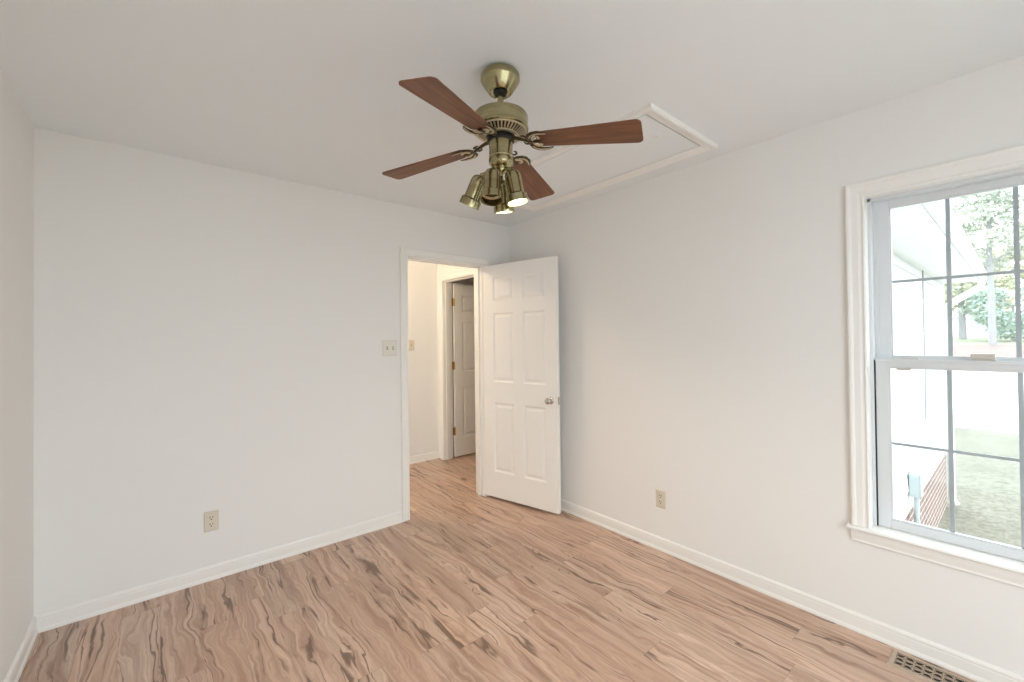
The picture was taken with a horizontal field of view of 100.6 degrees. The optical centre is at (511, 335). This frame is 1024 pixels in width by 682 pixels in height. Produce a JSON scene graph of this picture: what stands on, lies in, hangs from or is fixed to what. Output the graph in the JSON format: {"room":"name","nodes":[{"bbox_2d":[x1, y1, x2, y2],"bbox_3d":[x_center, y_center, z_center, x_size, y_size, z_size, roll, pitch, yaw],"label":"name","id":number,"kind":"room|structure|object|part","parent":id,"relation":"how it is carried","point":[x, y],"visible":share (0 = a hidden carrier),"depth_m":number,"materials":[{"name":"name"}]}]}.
{"room":"empty bedroom","nodes":[
{"label":"empty bedroom","id":0,"kind":"room"},
{"bbox_2d":[0,69,33,681],"bbox_3d":[-0.960,0.178,0.340,0.120,2.440,4.357,0,-1,-40],"label":"wall","id":1,"kind":"structure","parent":0,"point":[16,129],"depth_m":1.79,"materials":[{"name":"paint"}]},
{"bbox_2d":[4,616,37,681],"bbox_3d":[-0.942,1.358,0.430,0.017,0.083,4.207,0,-1,-40],"label":"baseboard","id":2,"kind":"structure","parent":1,"relation":"attached to","point":[14,673],"depth_m":1.84,"materials":[{"name":"paint"}]},
{"bbox_2d":[34,128,508,615],"bbox_3d":[-0.749,0.221,4.815,6.179,2.440,2.243,0,-1,-40],"label":"wall","id":3,"kind":"structure","parent":0,"point":[208,337],"depth_m":2.47,"materials":[{"name":"paint"}]},
{"bbox_2d":[204,509,218,532],"bbox_3d":[-1.761,1.089,2.486,0.072,0.116,0.008,0,-1,-40],"label":"wall outlet","id":4,"kind":"object","parent":3,"relation":"attached to","point":[211,518],"visible":1,"depth_m":2.48,"materials":[{"name":"beige plastic"}]},
{"bbox_2d":[208,522,214,527],"bbox_3d":[-1.759,1.108,2.484,0.034,0.028,0.002,0,-1,-40],"label":"receptacle","id":5,"kind":"object","parent":4,"relation":"attached to","point":[210,524],"depth_m":2.48,"materials":[{"name":"beige plastic"}]},
{"bbox_2d":[208,515,214,520],"bbox_3d":[-1.759,1.069,2.485,0.034,0.028,0.002,0,-1,-40],"label":"receptacle","id":6,"kind":"object","parent":4,"relation":"attached to","point":[210,517],"depth_m":2.48,"materials":[{"name":"beige plastic"}]},
{"bbox_2d":[35,511,402,632],"bbox_3d":[-1.565,1.387,2.639,1.892,0.083,0.017,0,-1,-40],"label":"baseboard","id":7,"kind":"structure","parent":3,"relation":"attached to","point":[46,621],"depth_m":2.44,"materials":[{"name":"paint"}]},
{"bbox_2d":[382,340,396,355],"bbox_3d":[-0.917,0.096,3.203,0.118,0.118,0.019,0,-1,-40],"label":"light switch","id":8,"kind":"object","parent":3,"relation":"attached to","point":[389,347],"visible":1,"depth_m":3.20,"materials":[{"name":"beige plastic"}]},
{"bbox_2d":[399,247,489,521],"bbox_3d":[-0.569,0.374,3.579,0.846,2.105,0.156,0,-1,-40],"label":"door frame","id":9,"kind":"structure","parent":3,"relation":"attached to","point":[406,254],"depth_m":3.50,"materials":[{"name":"paint"}]},
{"bbox_3d":[-0.614,0.375,3.632,0.846,2.105,0.018,0,-1,-40],"label":"hall casing","id":10,"kind":"part","parent":9,"relation":"part of","materials":[{"name":"paint"}]},
{"bbox_2d":[483,256,560,513],"bbox_3d":[0.065,0.390,3.543,0.767,2.010,0.157,-1,-1,37],"label":"door","id":11,"kind":"structure","parent":3,"relation":"in","point":[521,298],"depth_m":3.50,"materials":[{"name":"paint"}]},
{"bbox_3d":[0.286,0.514,3.319,0.058,0.058,0.061,-1,-1,37],"label":"knob","id":12,"kind":"part","parent":11,"relation":"part of","materials":[{"name":"silver metal"}]},
{"bbox_2d":[408,260,438,455],"bbox_3d":[-2.769,0.230,3.508,4.845,2.440,0.100,0,-1,-40],"label":"wall","id":13,"kind":"structure","parent":0,"point":[422,276],"depth_m":4.90,"materials":[{"name":"paint"}]},
{"bbox_2d":[408,340,413,349],"bbox_3d":[-1.133,0.110,4.798,0.072,0.118,0.019,0,-1,-40],"label":"light switch","id":14,"kind":"object","parent":13,"relation":"attached to","point":[410,342],"visible":1,"depth_m":4.79,"materials":[{"name":"beige plastic"}]},
{"bbox_2d":[409,451,438,463],"bbox_3d":[-2.718,1.407,3.451,4.845,0.083,0.017,0,-1,-40],"label":"baseboard","id":15,"kind":"structure","parent":13,"relation":"attached to","point":[431,455],"depth_m":4.87,"materials":[{"name":"paint"}]},
{"bbox_2d":[18,437,975,681],"bbox_3d":[-0.096,1.442,2.694,7.900,0.060,6.900,0,-1,-40],"label":"floor","id":16,"kind":"structure","parent":0,"point":[472,587],"depth_m":2.10,"materials":[{"name":"brown wood"}]},
{"bbox_2d":[886,649,971,681],"bbox_3d":[1.724,1.380,1.720,0.132,0.006,0.296,0,-1,-40],"label":"floor vent","id":17,"kind":"object","parent":16,"relation":"in","point":[918,668],"visible":1,"depth_m":1.75,"materials":[{"name":"brown metal"}]},
{"bbox_2d":[0,0,1023,226],"bbox_3d":[-0.123,-1.052,2.719,7.900,0.050,6.900,0,-1,-40],"label":"ceiling","id":18,"kind":"structure","parent":0,"point":[309,92],"depth_m":1.65,"materials":[{"name":"paint"}]},
{"bbox_2d":[382,62,642,213],"bbox_3d":[-0.048,-0.765,1.681,0.852,0.548,0.832,0,-1,-21],"label":"ceiling fan","id":19,"kind":"object","parent":18,"relation":"hanging from","point":[500,124],"visible":1,"depth_m":1.61,"materials":[{"name":"gold metal"}]},
{"bbox_3d":[-0.361,-0.722,1.802,0.388,0.006,0.132,-7,6,22],"label":"fan blade","id":20,"kind":"part","parent":19,"relation":"part of","materials":[{"name":"brown wood"}]},
{"bbox_3d":[-0.191,-0.733,1.363,0.132,0.006,0.388,8,8,24],"label":"fan blade","id":21,"kind":"part","parent":19,"relation":"part of","materials":[{"name":"brown wood"}]},
{"bbox_3d":[-0.193,-0.733,1.735,0.074,0.008,0.105,-7,6,22],"label":"scroll trim","id":22,"kind":"part","parent":19,"relation":"part of","materials":[{"name":"gold metal"}]},
{"bbox_3d":[-0.148,-0.579,1.704,0.085,0.127,0.084,31,14,25],"label":"lamp shade","id":23,"kind":"part","parent":19,"relation":"part of","materials":[{"name":"gold metal"}]},
{"bbox_3d":[-0.115,-0.737,1.527,0.105,0.008,0.074,8,8,24],"label":"scroll trim","id":24,"kind":"part","parent":19,"relation":"part of","materials":[{"name":"gold metal"}]},
{"bbox_3d":[-0.075,-0.563,1.591,0.084,0.127,0.084,-1,-13,5],"label":"lamp shade","id":25,"kind":"part","parent":19,"relation":"part of","materials":[{"name":"gold metal"}]},
{"bbox_3d":[-0.037,-0.568,1.738,0.085,0.127,0.084,-1,13,19],"label":"lamp shade","id":26,"kind":"part","parent":19,"relation":"part of","materials":[{"name":"gold metal"}]},
{"bbox_3d":[0.010,-0.573,1.634,0.085,0.127,0.084,-12,1,-7],"label":"lamp shade","id":27,"kind":"part","parent":19,"relation":"part of","materials":[{"name":"gold metal"}]},
{"bbox_3d":[0.017,-0.536,1.635,0.072,0.053,0.072,-12,1,-7],"label":"bulb","id":28,"kind":"part","parent":19,"relation":"part of","materials":[{"name":"white glass"}]},
{"bbox_3d":[0.018,-0.734,1.822,0.105,0.008,0.074,-10,-10,21],"label":"scroll trim","id":29,"kind":"part","parent":19,"relation":"part of","materials":[{"name":"gold metal"}]},
{"bbox_3d":[0.085,-0.725,1.990,0.132,0.006,0.388,-10,-10,21],"label":"fan blade","id":30,"kind":"part","parent":19,"relation":"part of","materials":[{"name":"brown wood"}]},
{"bbox_3d":[0.105,-0.735,1.611,0.074,0.008,0.105,6,-6,22],"label":"scroll trim","id":31,"kind":"part","parent":19,"relation":"part of","materials":[{"name":"gold metal"}]},
{"bbox_3d":[0.273,-0.727,1.544,0.388,0.006,0.132,6,-6,22],"label":"fan blade","id":32,"kind":"part","parent":19,"relation":"part of","materials":[{"name":"brown wood"}]},
{"bbox_2d":[503,103,717,211],"bbox_3d":[0.405,-1.049,2.679,0.660,0.110,1.467,0,-1,-40],"label":"attic hatch","id":33,"kind":"object","parent":18,"relation":"attached to","point":[566,169],"visible":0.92,"depth_m":2.47,"materials":[{"name":"paint"}]},
{"bbox_3d":[0.405,-1.039,2.684,0.521,0.012,1.328,0,-1,-40],"label":"hatch panel","id":34,"kind":"part","parent":33,"relation":"part of","materials":[{"name":"paint"}]},
{"bbox_2d":[437,55,1023,676],"bbox_3d":[0.960,0.183,2.895,0.140,2.440,5.820,0,-1,-40],"label":"wall","id":35,"kind":"structure","parent":0,"point":[703,343],"depth_m":2.34,"materials":[{"name":"paint"}]},
{"bbox_2d":[439,268,473,459],"bbox_3d":[-0.506,0.369,4.655,0.135,2.135,0.899,0,-1,-40],"label":"door frame","id":36,"kind":"structure","parent":35,"relation":"attached to","point":[445,281],"depth_m":4.93,"materials":[{"name":"paint"}]},
{"bbox_2d":[452,283,475,456],"bbox_3d":[-0.391,0.407,5.207,0.770,2.036,0.096,0,-1,-40],"label":"door","id":37,"kind":"structure","parent":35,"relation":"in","point":[463,364],"depth_m":5.08,"materials":[{"name":"paint"}]},
{"bbox_2d":[656,489,665,508],"bbox_3d":[0.969,1.069,2.771,0.008,0.116,0.072,0,-1,-40],"label":"wall outlet","id":38,"kind":"object","parent":35,"relation":"attached to","point":[660,494],"visible":1,"depth_m":2.77,"materials":[{"name":"beige plastic"}]},
{"bbox_2d":[561,499,1023,681],"bbox_3d":[1.333,1.352,2.329,0.017,0.083,4.207,0,-1,-40],"label":"baseboard","id":39,"kind":"structure","parent":35,"relation":"attached to","point":[977,670],"depth_m":2.09,"materials":[{"name":"paint"}]},
{"bbox_2d":[845,144,1023,588],"bbox_3d":[1.924,0.122,1.735,0.207,1.678,0.880,0,-1,-40],"label":"window","id":40,"kind":"structure","parent":35,"relation":"in","point":[869,204],"depth_m":1.93,"materials":[{"name":"paint"}]},
{"bbox_3d":[1.867,0.893,1.673,0.037,0.020,0.880,0,-1,-40],"label":"sill","id":41,"kind":"part","parent":40,"relation":"part of","materials":[{"name":"paint"}]},
{"bbox_3d":[1.935,0.494,1.736,0.030,0.776,0.676,0,-1,-40],"label":"sash","id":42,"kind":"part","parent":40,"relation":"part of","materials":[{"name":"plastic"}]},
{"bbox_3d":[1.918,0.112,1.729,0.004,0.014,0.676,0,-1,-40],"label":"check rail","id":43,"kind":"part","parent":40,"relation":"part of","materials":[{"name":"plastic"}]},
{"bbox_3d":[1.959,-0.253,1.771,0.030,0.762,0.660,0,-1,-40],"label":"sash","id":44,"kind":"part","parent":40,"relation":"part of","materials":[{"name":"plastic"}]},
{"bbox_2d":[892,186,1023,356],"bbox_3d":[1.959,-0.253,1.771,0.006,0.695,0.572,0,-1,-40],"label":"grille","id":45,"kind":"object","parent":40,"relation":"attached to","point":[982,189],"depth_m":1.83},
{"bbox_2d":[892,370,1023,548],"bbox_3d":[1.935,0.492,1.736,0.006,0.700,0.584,0,-1,-40],"label":"grille","id":46,"kind":"object","parent":40,"relation":"attached to","point":[951,534],"depth_m":1.80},
{"label":"outside","id":47,"kind":"structure","parent":0,"visible":0},
{"bbox_2d":[937,427,1020,546],"bbox_3d":[-3.119,2.543,-2.653,41.800,0.001,90.000,0,-1,-40],"label":"ground","id":48,"kind":"structure","parent":47,"point":[987,489],"depth_m":6.94,"materials":[{"name":"green plant"}]},
{"bbox_2d":[891,200,986,527],"bbox_3d":[2.865,-0.116,5.681,6.358,5.350,4.455,0,-1,-40],"label":"house wing","id":49,"kind":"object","parent":48,"relation":"on","point":[918,231],"visible":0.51,"depth_m":4.52,"materials":[{"name":"white"}]},
{"bbox_2d":[909,470,922,523],"bbox_3d":[4.013,1.933,4.170,0.221,1.153,0.142,0,-1,-40],"label":"box","id":50,"kind":"object","parent":49,"relation":"attached to","point":[915,477],"visible":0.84,"depth_m":4.18,"materials":[{"name":"grey metal"}]},
{"bbox_2d":[922,270,926,419],"bbox_3d":[4.764,0.116,4.905,0.034,1.730,0.017,0,-1,-40],"label":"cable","id":51,"kind":"object","parent":49,"relation":"attached to","point":[922,270],"visible":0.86,"depth_m":4.90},
{"bbox_3d":[6.364,0.487,6.320,0.090,2.500,0.122,0,-1,-40],"label":"corner post","id":52,"kind":"part","parent":49,"relation":"part of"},
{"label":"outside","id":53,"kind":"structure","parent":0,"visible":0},
{"bbox_2d":[953,337,1023,344],"bbox_3d":[64.096,0.152,53.516,73.000,0.880,90.000,0,-1,-40],"label":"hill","id":54,"kind":"structure","parent":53,"point":[970,340],"depth_m":36.08,"materials":[{"name":"green plant"}]},
{"bbox_2d":[944,251,1011,305],"bbox_3d":[67.104,-5.702,63.131,11.010,12.671,11.042,0,-1,-40],"label":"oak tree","id":55,"kind":"object","parent":54,"relation":"on","point":[956,289],"visible":0.02,"depth_m":60.59,"materials":[{"name":"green plant"}]},
{"bbox_2d":[953,314,1003,336],"bbox_3d":[58.574,-1.382,53.104,6.600,3.300,5.400,0,-1,-40],"label":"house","id":56,"kind":"structure","parent":54,"relation":"on","point":[973,330],"depth_m":51.63,"materials":[{"name":"white"}]},
{"bbox_2d":[944,254,1023,338],"bbox_3d":[44.482,-3.555,41.776,8.089,8.731,7.635,0,-1,-40],"label":"deciduous tree","id":57,"kind":"object","parent":54,"relation":"on","point":[1005,279],"visible":0.18,"depth_m":40.32,"materials":[{"name":"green plant"}]},
{"bbox_2d":[956,287,1023,341],"bbox_3d":[41.122,-1.682,34.919,5.834,5.033,5.872,-1,-1,4],"label":"evergreen shrub","id":58,"kind":"object","parent":54,"relation":"on","point":[1006,324],"visible":0.72,"depth_m":35.16,"materials":[{"name":"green plant"}]},
{"bbox_2d":[984,224,1023,293],"bbox_3d":[54.498,-5.515,43.950,9.294,12.310,9.370,0,-1,-40],"label":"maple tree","id":59,"kind":"object","parent":54,"relation":"on","point":[997,249],"visible":0.2,"depth_m":46.15,"materials":[{"name":"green plant"}]},
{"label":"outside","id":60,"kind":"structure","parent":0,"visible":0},
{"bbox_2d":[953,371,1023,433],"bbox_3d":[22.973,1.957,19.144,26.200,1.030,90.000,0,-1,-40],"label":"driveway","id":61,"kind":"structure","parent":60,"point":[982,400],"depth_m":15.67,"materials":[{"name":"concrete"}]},
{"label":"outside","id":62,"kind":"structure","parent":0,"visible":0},
{"bbox_2d":[953,345,1023,356],"bbox_3d":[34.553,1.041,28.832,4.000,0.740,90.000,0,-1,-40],"label":"mulch","id":63,"kind":"object","parent":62,"point":[958,350],"visible":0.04,"depth_m":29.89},
{"bbox_2d":[951,186,1023,345],"bbox_3d":[35.040,-5.142,30.784,6.259,12.601,6.111,0,-1,-40],"label":"deciduous tree","id":64,"kind":"object","parent":63,"relation":"on","point":[992,200],"visible":0.66,"depth_m":30.63,"materials":[{"name":"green plant"}]}
]}

